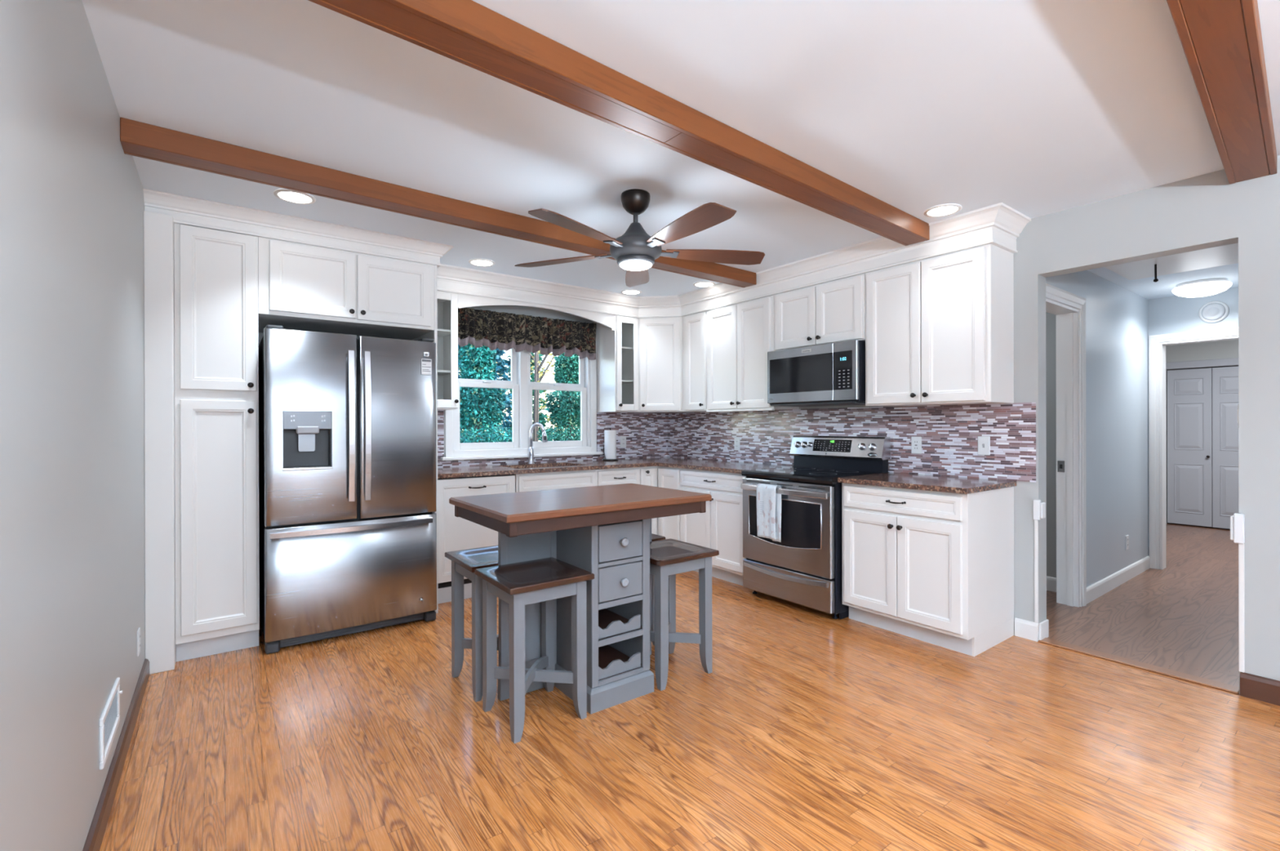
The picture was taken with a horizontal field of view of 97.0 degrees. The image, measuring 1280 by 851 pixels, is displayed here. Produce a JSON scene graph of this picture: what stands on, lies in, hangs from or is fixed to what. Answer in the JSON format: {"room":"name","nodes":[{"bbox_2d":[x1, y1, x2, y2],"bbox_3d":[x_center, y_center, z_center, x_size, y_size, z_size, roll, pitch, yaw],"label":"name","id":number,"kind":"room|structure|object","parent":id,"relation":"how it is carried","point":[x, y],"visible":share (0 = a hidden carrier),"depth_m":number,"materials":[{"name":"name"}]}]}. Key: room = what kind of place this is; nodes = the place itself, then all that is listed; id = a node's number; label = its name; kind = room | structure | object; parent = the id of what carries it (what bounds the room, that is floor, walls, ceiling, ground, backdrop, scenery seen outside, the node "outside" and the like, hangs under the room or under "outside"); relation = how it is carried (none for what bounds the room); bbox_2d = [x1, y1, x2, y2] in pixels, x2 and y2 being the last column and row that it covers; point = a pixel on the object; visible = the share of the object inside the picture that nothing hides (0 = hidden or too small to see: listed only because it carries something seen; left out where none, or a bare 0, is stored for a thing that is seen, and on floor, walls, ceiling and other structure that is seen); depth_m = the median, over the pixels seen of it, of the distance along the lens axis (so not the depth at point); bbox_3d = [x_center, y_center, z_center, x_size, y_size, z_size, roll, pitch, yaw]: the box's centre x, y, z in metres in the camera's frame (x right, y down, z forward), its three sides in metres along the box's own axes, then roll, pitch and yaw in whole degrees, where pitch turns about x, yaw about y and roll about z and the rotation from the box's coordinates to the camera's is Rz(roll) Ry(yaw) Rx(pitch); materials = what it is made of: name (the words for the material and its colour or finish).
{"room":"kitchen","nodes":[
{"label":"kitchen","id":0,"kind":"room"},
{"bbox_2d":[0,0,145,850],"bbox_3d":[-0.670,0.032,0.303,0.100,2.442,8.220,0,0,-36],"label":"wall","id":1,"kind":"structure","parent":0,"point":[72,202],"depth_m":1.39,"materials":[{"name":"grey paint"}]},
{"bbox_2d":[98,676,122,769],"bbox_3d":[-1.795,1.000,1.926,0.018,0.160,0.370,0,0,-36],"label":"air vent","id":2,"kind":"object","parent":1,"relation":"in","point":[108,721],"visible":1,"depth_m":1.90,"materials":[{"name":"white plastic"}]},
{"bbox_2d":[82,658,149,850],"bbox_3d":[-0.355,1.210,-0.019,0.018,0.086,7.130,0,0,-36],"label":"baseboard","id":3,"kind":"structure","parent":1,"relation":"attached to","point":[96,831],"depth_m":1.96,"materials":[{"name":"brown wood"}]},
{"bbox_2d":[137,626,140,656],"bbox_3d":[-2.301,0.993,2.603,0.008,0.115,0.070,0,0,-36],"label":"wall outlet","id":4,"kind":"object","parent":1,"relation":"attached to","point":[139,628],"visible":1,"depth_m":2.59,"materials":[{"name":"white plastic"}]},
{"bbox_2d":[143,210,176,674],"bbox_3d":[-2.699,0.088,3.224,0.114,2.335,0.860,0,0,-36],"label":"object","id":5,"kind":"structure","parent":1,"relation":"attached to","point":[158,228],"depth_m":2.88,"materials":[{"name":"white paint"}]},
{"bbox_2d":[142,188,453,268],"bbox_3d":[-2.022,-1.126,3.516,1.555,0.126,0.537,0,0,-36],"label":"trim","id":6,"kind":"structure","parent":1,"relation":"attached to","point":[188,211],"depth_m":3.25,"materials":[{"name":"white paint"}]},
{"bbox_2d":[258,305,596,457],"bbox_3d":[-1.394,0.029,4.805,4.093,2.442,0.120,0,0,-36],"label":"wall","id":7,"kind":"structure","parent":0,"point":[517,309],"depth_m":5.05,"materials":[{"name":"grey paint"}]},
{"bbox_2d":[436,290,458,409],"bbox_3d":[-1.591,-0.567,4.355,0.298,0.887,0.364,0,0,-36],"label":"upper cabinet","id":8,"kind":"object","parent":7,"relation":"attached to","point":[447,302],"visible":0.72,"depth_m":4.28,"materials":[{"name":"white paint"}]},
{"bbox_2d":[440,342,603,460],"bbox_3d":[-1.019,-0.320,5.047,1.524,1.202,0.178,0,0,-36],"label":"window","id":9,"kind":"structure","parent":7,"relation":"in","point":[502,393],"depth_m":5.00,"materials":[{"name":"white paint"}]},
{"bbox_2d":[457,307,596,359],"bbox_3d":[-0.953,-0.784,4.956,1.390,0.345,0.100,0,0,-36],"label":"window valance","id":10,"kind":"object","parent":9,"relation":"attached to","point":[504,331],"visible":0.98,"depth_m":4.91,"materials":[{"name":"fabric"}]},
{"bbox_2d":[596,315,638,412],"bbox_3d":[-0.201,-0.572,5.384,0.262,0.887,0.364,0,0,-36],"label":"upper cabinet","id":11,"kind":"object","parent":7,"relation":"attached to","point":[617,350],"visible":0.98,"depth_m":5.29,"materials":[{"name":"white paint"}]},
{"bbox_2d":[457,293,614,330],"bbox_3d":[-0.819,-0.942,4.779,1.447,0.142,0.022,0,0,-36],"label":"valance board","id":12,"kind":"object","parent":11,"relation":"attached to","point":[464,300],"visible":1,"depth_m":4.71,"materials":[{"name":"white paint"}]},
{"bbox_2d":[620,435,626,447],"bbox_3d":[-0.165,0.161,5.624,0.070,0.115,0.008,0,0,-36],"label":"wall outlet","id":13,"kind":"object","parent":7,"relation":"attached to","point":[623,438],"visible":1,"depth_m":5.62,"materials":[{"name":"white plastic"}]},
{"bbox_2d":[81,0,1279,296],"bbox_3d":[1.020,-1.245,1.554,4.313,0.100,8.220,0,0,-36],"label":"ceiling","id":14,"kind":"structure","parent":0,"point":[1034,108],"depth_m":2.11,"materials":[{"name":"paint"}]},
{"bbox_2d":[273,189,315,204],"bbox_3d":[-1.792,-1.185,2.944,0.188,0.007,0.188,0,0,-36],"label":"recessed light","id":15,"kind":"object","parent":14,"relation":"in","point":[288,195],"visible":0.97,"depth_m":2.94,"materials":[{"name":"white paint"}]},
{"bbox_2d":[120,117,756,287],"bbox_3d":[-0.584,-1.146,3.366,3.693,0.092,0.135,0,0,-38],"label":"ceiling beam","id":16,"kind":"structure","parent":14,"relation":"attached to","point":[138,139],"depth_m":2.72,"materials":[{"name":"brown wood"}]},
{"bbox_2d":[468,258,495,266],"bbox_3d":[-1.155,-1.188,4.142,0.188,0.007,0.188,0,0,-36],"label":"recessed light","id":17,"kind":"object","parent":14,"relation":"in","point":[479,262],"visible":1,"depth_m":4.13,"materials":[{"name":"white paint"}]},
{"bbox_2d":[308,0,929,245],"bbox_3d":[0.240,-1.145,2.255,3.701,0.097,0.145,0,0,-39],"label":"ceiling beam","id":18,"kind":"structure","parent":14,"relation":"attached to","point":[468,33],"depth_m":1.92,"materials":[{"name":"brown wood"}]},
{"bbox_2d":[621,288,641,294],"bbox_3d":[-0.078,-1.192,5.070,0.188,0.007,0.188,0,0,-36],"label":"recessed light","id":19,"kind":"object","parent":14,"relation":"in","point":[628,291],"visible":1,"depth_m":5.06,"materials":[{"name":"white paint"}]},
{"bbox_2d":[515,188,764,286],"bbox_3d":[0.000,-1.002,2.892,1.342,0.382,1.332,0,0,-36],"label":"ceiling fan","id":20,"kind":"object","parent":14,"relation":"hanging from","point":[635,251],"visible":1,"depth_m":2.86,"materials":[{"name":"brown wood"}]},
{"bbox_2d":[693,280,715,287],"bbox_3d":[0.544,-1.193,4.797,0.188,0.007,0.188,0,0,-36],"label":"recessed light","id":21,"kind":"object","parent":14,"relation":"in","point":[704,283],"visible":1,"depth_m":4.79,"materials":[{"name":"white paint"}]},
{"bbox_2d":[924,203,961,217],"bbox_3d":[1.685,-1.194,3.156,0.188,0.007,0.188,0,0,-36],"label":"recessed light","id":22,"kind":"object","parent":14,"relation":"in","point":[943,210],"visible":1,"depth_m":3.15,"materials":[{"name":"white paint"}]},
{"bbox_2d":[1166,0,1276,183],"bbox_3d":[1.222,-1.155,1.256,4.100,0.080,0.148,0,0,-40],"label":"ceiling beam","id":23,"kind":"structure","parent":14,"relation":"attached to","point":[1221,41],"depth_m":1.82,"materials":[{"name":"brown wood"}]},
{"bbox_2d":[99,522,1279,850],"bbox_3d":[3.551,1.289,3.425,10.593,0.100,8.220,0,0,-36],"label":"floor","id":24,"kind":"structure","parent":0,"point":[808,729],"depth_m":2.22,"materials":[{"name":"brown wood"}]},
{"bbox_2d":[173,222,259,661],"bbox_3d":[-2.512,0.090,3.377,0.366,2.330,0.837,0,0,-36],"label":"pantry cabinet","id":25,"kind":"object","parent":24,"relation":"on","point":[215,272],"visible":1,"depth_m":3.07,"materials":[{"name":"white paint"}]},
{"bbox_2d":[258,324,436,653],"bbox_3d":[-1.911,0.350,3.681,0.920,1.806,0.952,0,0,-36],"label":"refrigerator","id":26,"kind":"object","parent":24,"relation":"on","point":[348,459],"visible":1,"depth_m":3.31,"materials":[{"name":"grey metal"}]},
{"bbox_2d":[422,359,431,371],"bbox_3d":[-1.350,-0.379,3.584,0.055,0.074,0.001,0,0,-36],"label":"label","id":27,"kind":"object","parent":26,"relation":"attached to","point":[426,363],"depth_m":3.58,"materials":[{"name":"grey paper"}]},
{"bbox_2d":[257,236,438,613],"bbox_3d":[-1.966,0.088,3.781,0.990,2.330,0.837,0,0,-36],"label":"tall cabinet","id":28,"kind":"object","parent":24,"relation":"on","point":[301,286],"visible":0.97,"depth_m":3.49,"materials":[{"name":"white paint"}]},
{"bbox_2d":[444,545,498,702],"bbox_3d":[-0.709,0.942,2.796,0.382,0.618,0.382,0,0,-36],"label":"counter stool","id":29,"kind":"object","parent":24,"relation":"on","point":[464,562],"visible":0.45,"depth_m":2.78,"materials":[{"name":"grey paint"}]},
{"bbox_2d":[437,474,515,603],"bbox_3d":[-1.363,0.811,4.345,0.635,0.880,0.649,0,0,-36],"label":"base cabinet","id":30,"kind":"object","parent":24,"relation":"on","point":[455,533],"visible":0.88,"depth_m":4.05,"materials":[{"name":"white wood"}]},
{"bbox_2d":[475,556,594,743],"bbox_3d":[-0.461,0.942,2.460,0.382,0.618,0.382,0,0,-36],"label":"counter stool","id":31,"kind":"object","parent":24,"relation":"on","point":[519,584],"visible":1,"depth_m":2.42,"materials":[{"name":"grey wood"}]},
{"bbox_2d":[515,469,595,492],"bbox_3d":[-0.818,0.807,4.749,0.712,0.883,0.649,0,0,-36],"label":"base cabinet","id":32,"kind":"object","parent":24,"relation":"on","point":[575,478],"visible":0.06,"depth_m":4.50,"materials":[{"name":"white paint"}]},
{"bbox_2d":[448,483,711,714],"bbox_3d":[-0.262,0.789,2.649,1.042,0.922,0.652,0,0,-36],"label":"kitchen island","id":33,"kind":"object","parent":24,"relation":"on","point":[604,531],"visible":0.9,"depth_m":2.58,"materials":[{"name":"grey wood"}]},
{"bbox_2d":[595,466,638,485],"bbox_3d":[-0.351,0.806,5.094,0.446,0.883,0.649,0,0,-36],"label":"base cabinet","id":34,"kind":"object","parent":24,"relation":"on","point":[617,475],"visible":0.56,"depth_m":4.85,"materials":[{"name":"white paint"}]},
{"bbox_2d":[651,533,665,644],"bbox_3d":[-0.121,0.940,3.252,0.382,0.618,0.382,0,0,-36],"label":"counter stool","id":35,"kind":"object","parent":24,"relation":"on","point":[654,536],"visible":0.04,"depth_m":3.19,"materials":[{"name":"grey paint"}]},
{"bbox_2d":[638,466,680,540],"bbox_3d":[0.232,0.804,5.364,0.812,0.883,0.909,0,0,-36],"label":"base cabinet","id":36,"kind":"object","parent":24,"relation":"on","point":[668,526],"visible":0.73,"depth_m":5.02,"materials":[{"name":"white paint"}]},
{"bbox_2d":[437,456,793,478],"bbox_3d":[-0.256,0.349,4.508,2.618,0.030,1.710,0,0,-36],"label":"countertop","id":37,"kind":"structure","parent":36,"relation":"on","point":[737,467],"depth_m":4.72,"materials":[{"name":"brown stone"}]},
{"bbox_2d":[527,422,547,463],"bbox_3d":[-0.897,0.155,4.962,0.172,0.359,0.088,0,0,-14],"label":"kitchen faucet","id":38,"kind":"object","parent":37,"relation":"on","point":[531,451],"visible":1,"depth_m":4.95,"materials":[{"name":"grey metal"}]},
{"bbox_2d":[602,427,617,460],"bbox_3d":[-0.283,0.179,5.409,0.149,0.308,0.149,0,0,-4],"label":"paper towel holder","id":39,"kind":"object","parent":37,"relation":"on","point":[605,459],"visible":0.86,"depth_m":5.36,"materials":[{"name":"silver metal"}]},
{"bbox_2d":[604,430,616,458],"bbox_3d":[-0.283,0.181,5.409,0.114,0.275,0.114,0,0,-36],"label":"paper towel roll","id":40,"kind":"object","parent":39,"relation":"on","point":[610,436],"visible":0.98,"depth_m":5.36,"materials":[{"name":"white paper"}]},
{"bbox_2d":[649,537,719,690],"bbox_3d":[0.133,0.940,2.899,0.382,0.618,0.382,0,0,-36],"label":"counter stool","id":41,"kind":"object","parent":24,"relation":"on","point":[668,557],"visible":0.75,"depth_m":2.84,"materials":[{"name":"grey paint"}]},
{"bbox_2d":[680,467,746,585],"bbox_3d":[0.804,0.803,4.728,0.649,0.883,0.792,0,0,-36],"label":"base cabinet","id":42,"kind":"object","parent":24,"relation":"on","point":[720,528],"visible":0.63,"depth_m":4.50,"materials":[{"name":"white paint"}]},
{"bbox_2d":[741,435,890,618],"bbox_3d":[1.227,0.663,4.054,0.716,1.163,0.781,0,0,-36],"label":"electric range","id":43,"kind":"object","parent":24,"relation":"on","point":[805,568],"visible":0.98,"depth_m":3.85,"materials":[{"name":"silver metal"}]},
{"bbox_2d":[756,483,781,542],"bbox_3d":[0.901,0.599,3.917,0.070,0.382,0.195,0,0,-36],"label":"dish towel","id":44,"kind":"object","parent":43,"relation":"hanging from","point":[768,501],"visible":1,"depth_m":3.89,"materials":[{"name":"fabric"}]},
{"bbox_2d":[741,466,888,484],"bbox_3d":[1.245,0.349,4.072,0.664,0.043,0.773,0,0,-36],"label":"cooktop","id":45,"kind":"object","parent":43,"relation":"in","point":[788,474],"depth_m":3.95,"materials":[{"name":"black glass"}]},
{"bbox_2d":[841,482,1014,656],"bbox_3d":[1.733,0.802,3.472,0.649,0.883,0.758,0,0,-36],"label":"base cabinet","id":46,"kind":"object","parent":24,"relation":"on","point":[931,566],"visible":0.98,"depth_m":3.23,"materials":[{"name":"white paint"}]},
{"bbox_2d":[837,471,1017,493],"bbox_3d":[1.740,0.345,3.473,0.640,0.030,0.778,0,0,-36],"label":"countertop","id":47,"kind":"structure","parent":46,"relation":"on","point":[962,485],"depth_m":3.33,"materials":[{"name":"brown stone"}]},
{"bbox_2d":[682,155,1279,693],"bbox_3d":[2.708,0.020,2.803,0.120,2.442,8.220,0,0,-36],"label":"wall","id":48,"kind":"structure","parent":0,"point":[1206,211],"depth_m":2.69,"materials":[{"name":"grey paint"}]},
{"bbox_2d":[633,316,704,413],"bbox_3d":[0.219,-0.573,5.544,0.612,0.887,0.607,0,0,-36],"label":"upper cabinet","id":49,"kind":"object","parent":48,"relation":"attached to","point":[660,339],"visible":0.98,"depth_m":5.32,"materials":[{"name":"white paint"}]},
{"bbox_2d":[682,310,707,411],"bbox_3d":[0.601,-0.574,5.236,0.364,0.887,0.338,0,0,-36],"label":"upper cabinet","id":50,"kind":"object","parent":48,"relation":"attached to","point":[695,325],"visible":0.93,"depth_m":5.14,"materials":[{"name":"white paint"}]},
{"bbox_2d":[706,408,774,412],"bbox_3d":[0.820,-0.124,4.720,0.035,0.012,0.749,0,0,-36],"label":"rail","id":51,"kind":"object","parent":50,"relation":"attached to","point":[747,409],"visible":1,"depth_m":4.67,"materials":[{"name":"white paint"}]},
{"bbox_2d":[436,202,1031,317],"bbox_3d":[0.507,-1.106,4.367,3.993,0.180,1.716,0,0,16],"label":"trim","id":52,"kind":"structure","parent":48,"relation":"attached to","point":[998,224],"depth_m":4.27,"materials":[{"name":"white paint"}]},
{"bbox_2d":[733,437,739,450],"bbox_3d":[0.882,0.169,5.151,0.008,0.115,0.070,0,0,-36],"label":"wall outlet","id":53,"kind":"object","parent":48,"relation":"attached to","point":[736,440],"visible":1,"depth_m":5.15,"materials":[{"name":"white plastic"}]},
{"bbox_2d":[437,402,1035,482],"bbox_3d":[0.234,0.102,3.844,2.620,0.462,3.362,0,0,-36],"label":"backsplash","id":54,"kind":"structure","parent":48,"relation":"attached to","point":[949,433],"depth_m":4.27,"materials":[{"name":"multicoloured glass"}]},
{"bbox_2d":[706,294,799,410],"bbox_3d":[0.924,-0.574,4.799,0.364,0.887,0.747,0,0,-36],"label":"upper cabinet","id":55,"kind":"object","parent":48,"relation":"attached to","point":[740,335],"visible":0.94,"depth_m":4.68,"materials":[{"name":"white paint"}]},
{"bbox_2d":[773,273,865,351],"bbox_3d":[1.378,-0.796,4.184,0.364,0.444,0.779,0,0,-36],"label":"upper cabinet","id":56,"kind":"object","parent":48,"relation":"attached to","point":[833,311],"visible":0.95,"depth_m":4.04,"materials":[{"name":"white paint"}]},
{"bbox_2d":[767,339,865,406],"bbox_3d":[1.365,-0.359,4.174,0.400,0.418,0.766,0,0,-36],"label":"microwave","id":57,"kind":"object","parent":56,"relation":"attached to","point":[831,374],"visible":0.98,"depth_m":4.00,"materials":[{"name":"silver metal"}]},
{"bbox_2d":[911,436,921,453],"bbox_3d":[1.864,0.133,3.822,0.010,0.115,0.070,0,0,-36],"label":"wall outlet","id":58,"kind":"object","parent":48,"relation":"attached to","point":[916,442],"visible":1,"depth_m":3.82,"materials":[{"name":"white plastic"}]},
{"bbox_2d":[913,440,918,449],"bbox_3d":[1.862,0.133,3.820,0.003,0.068,0.034,0,0,-36],"label":"receptacle","id":59,"kind":"object","parent":58,"relation":"attached to","point":[915,442],"depth_m":3.82,"materials":[{"name":"grey plastic"}]},
{"bbox_2d":[865,243,1013,406],"bbox_3d":[1.841,-0.575,3.561,0.364,0.887,0.770,0,0,-36],"label":"upper cabinet","id":60,"kind":"object","parent":48,"relation":"attached to","point":[940,329],"visible":1,"depth_m":3.38,"materials":[{"name":"white paint"}]},
{"bbox_2d":[977,435,990,454],"bbox_3d":[2.109,0.124,3.481,0.020,0.115,0.070,0,0,-36],"label":"light switch","id":61,"kind":"object","parent":48,"relation":"attached to","point":[984,442],"visible":1,"depth_m":3.48,"materials":[{"name":"white plastic"}]},
{"bbox_2d":[1014,617,1038,641],"bbox_3d":[2.256,1.190,3.307,0.014,0.104,0.118,0,0,-36],"label":"baseboard","id":62,"kind":"structure","parent":48,"relation":"attached to","point":[1025,628],"depth_m":3.30,"materials":[{"name":"white paint"}]},
{"bbox_2d":[1033,499,1045,622],"bbox_3d":[2.300,0.782,3.263,0.054,0.709,0.045,0,0,-36],"label":"gate mount","id":63,"kind":"object","parent":48,"relation":"attached to","point":[1039,508],"visible":1,"depth_m":3.26,"materials":[{"name":"white paint"}]},
{"bbox_2d":[1039,618,1048,639],"bbox_3d":[2.348,1.190,3.295,0.120,0.104,0.012,0,0,-36],"label":"baseboard","id":64,"kind":"object","parent":48,"relation":"attached to","point":[1043,625],"visible":1,"depth_m":3.29,"materials":[{"name":"white paint"}]},
{"bbox_2d":[1038,637,1239,693],"bbox_3d":[2.559,1.237,2.962,0.087,0.009,0.799,0,0,-36],"label":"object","id":65,"kind":"structure","parent":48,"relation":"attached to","point":[1234,689],"depth_m":2.90,"materials":[{"name":"brown wood"}]},
{"bbox_2d":[1230,512,1244,672],"bbox_3d":[2.771,0.771,2.626,0.054,0.729,0.045,0,0,-36],"label":"gate mount","id":66,"kind":"object","parent":48,"relation":"attached to","point":[1237,520],"visible":1,"depth_m":2.61,"materials":[{"name":"white paint"}]},
{"bbox_2d":[1240,671,1279,705],"bbox_3d":[3.904,1.187,1.076,0.018,0.106,3.823,0,0,-36],"label":"baseboard","id":67,"kind":"structure","parent":48,"relation":"attached to","point":[1255,686],"depth_m":2.56,"materials":[{"name":"brown wood"}]},
{"bbox_2d":[1045,311,1056,577],"bbox_3d":[2.287,0.020,4.481,1.200,2.442,1.580,0,0,-36],"label":"wall","id":68,"kind":"structure","parent":0,"point":[1051,319],"depth_m":4.25,"materials":[{"name":"grey paint"}]},
{"bbox_2d":[1046,575,1056,591],"bbox_3d":[2.716,1.188,4.736,0.014,0.104,1.480,0,0,-36],"label":"baseboard","id":69,"kind":"structure","parent":68,"relation":"attached to","point":[1051,581],"depth_m":4.24,"materials":[{"name":"white paint"}]},
{"bbox_2d":[1045,270,1148,586],"bbox_3d":[3.396,-0.002,4.244,2.700,2.480,0.120,0,0,-36],"label":"wall","id":70,"kind":"structure","parent":0,"point":[1117,329],"depth_m":4.36,"materials":[{"name":"paint"}]},
{"bbox_2d":[1045,297,1079,607],"bbox_3d":[2.671,0.226,3.708,0.735,2.030,0.128,0,0,-36],"label":"door frame","id":71,"kind":"structure","parent":70,"relation":"in","point":[1068,576],"depth_m":3.90,"materials":[{"name":"white paint"}]},
{"bbox_2d":[1045,283,1086,606],"bbox_3d":[2.713,0.183,3.650,0.905,2.115,0.022,0,0,-36],"label":"trim","id":72,"kind":"structure","parent":70,"relation":"attached to","point":[1053,293],"depth_m":3.88,"materials":[{"name":"white paint"}]},
{"bbox_2d":[1086,555,1150,604],"bbox_3d":[3.745,1.185,4.418,1.662,0.104,0.014,0,0,-36],"label":"baseboard","id":73,"kind":"structure","parent":70,"relation":"attached to","point":[1101,587],"depth_m":4.34,"materials":[{"name":"white paint"}]},
{"bbox_2d":[1125,534,1128,550],"bbox_3d":[3.903,0.936,4.538,0.070,0.115,0.008,0,0,-36],"label":"wall outlet","id":74,"kind":"object","parent":70,"relation":"attached to","point":[1126,535],"visible":1,"depth_m":4.53,"materials":[{"name":"white plastic"}]},
{"bbox_2d":[1088,262,1238,299],"bbox_3d":[3.713,-1.132,3.709,2.580,0.080,1.120,0,0,-36],"label":"ceiling","id":75,"kind":"structure","parent":0,"point":[1145,287],"depth_m":4.23,"materials":[{"name":"paint"}]},
{"bbox_2d":[1105,242,1238,281],"bbox_3d":[3.379,-1.021,3.573,1.180,0.138,0.720,0,0,-36],"label":"attic hatch","id":76,"kind":"object","parent":75,"relation":"attached to","point":[1224,255],"visible":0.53,"depth_m":3.74,"materials":[{"name":"white paint"}]},
{"bbox_2d":[1171,277,1232,297],"bbox_3d":[4.301,-1.041,4.343,0.330,0.105,0.330,0,0,-36],"label":"hall ceiling light","id":77,"kind":"object","parent":75,"relation":"attached to","point":[1207,286],"visible":1,"depth_m":4.25,"materials":[{"name":"white glass"}]},
{"bbox_2d":[1147,287,1238,555],"bbox_3d":[4.802,0.069,4.513,0.120,2.330,1.120,0,0,-36],"label":"wall","id":78,"kind":"structure","parent":0,"point":[1175,313],"depth_m":4.74,"materials":[{"name":"paint"}]},
{"bbox_2d":[1148,326,1238,568],"bbox_3d":[4.709,0.228,4.522,0.018,2.013,0.981,0,0,-36],"label":"trim","id":79,"kind":"structure","parent":78,"relation":"attached to","point":[1154,340],"depth_m":4.88,"materials":[{"name":"white paint"}]},
{"bbox_2d":[1198,300,1229,322],"bbox_3d":[4.644,-0.921,4.590,0.037,0.176,0.176,0,0,-36],"label":"smoke detector","id":80,"kind":"object","parent":78,"relation":"attached to","point":[1215,311],"visible":1,"depth_m":4.58,"materials":[{"name":"white plastic"}]},
{"bbox_2d":[1165,339,1238,523],"bbox_3d":[6.229,0.008,5.644,3.640,2.442,3.000,0,0,-36],"label":"wall","id":81,"kind":"structure","parent":0,"point":[1220,349],"depth_m":6.84,"materials":[{"name":"grey paint"}]},
{"bbox_2d":[1167,367,1212,526],"bbox_3d":[6.691,0.262,6.907,0.066,1.898,0.395,0,0,-36],"label":"door","id":82,"kind":"structure","parent":81,"relation":"in","point":[1189,391],"depth_m":6.90,"materials":[{"name":"grey paint"}]},
{"bbox_2d":[1165,357,1238,523],"bbox_3d":[7.039,0.221,6.420,0.016,2.010,1.725,0,0,-36],"label":"trim","id":83,"kind":"structure","parent":81,"relation":"attached to","point":[1234,361],"depth_m":6.86,"materials":[{"name":"grey paint"}]},
{"bbox_2d":[1212,365,1238,528],"bbox_3d":[6.940,0.262,6.594,0.038,1.898,0.395,0,0,-36],"label":"door","id":84,"kind":"structure","parent":81,"relation":"in","point":[1225,379],"depth_m":6.66,"materials":[{"name":"grey paint"}]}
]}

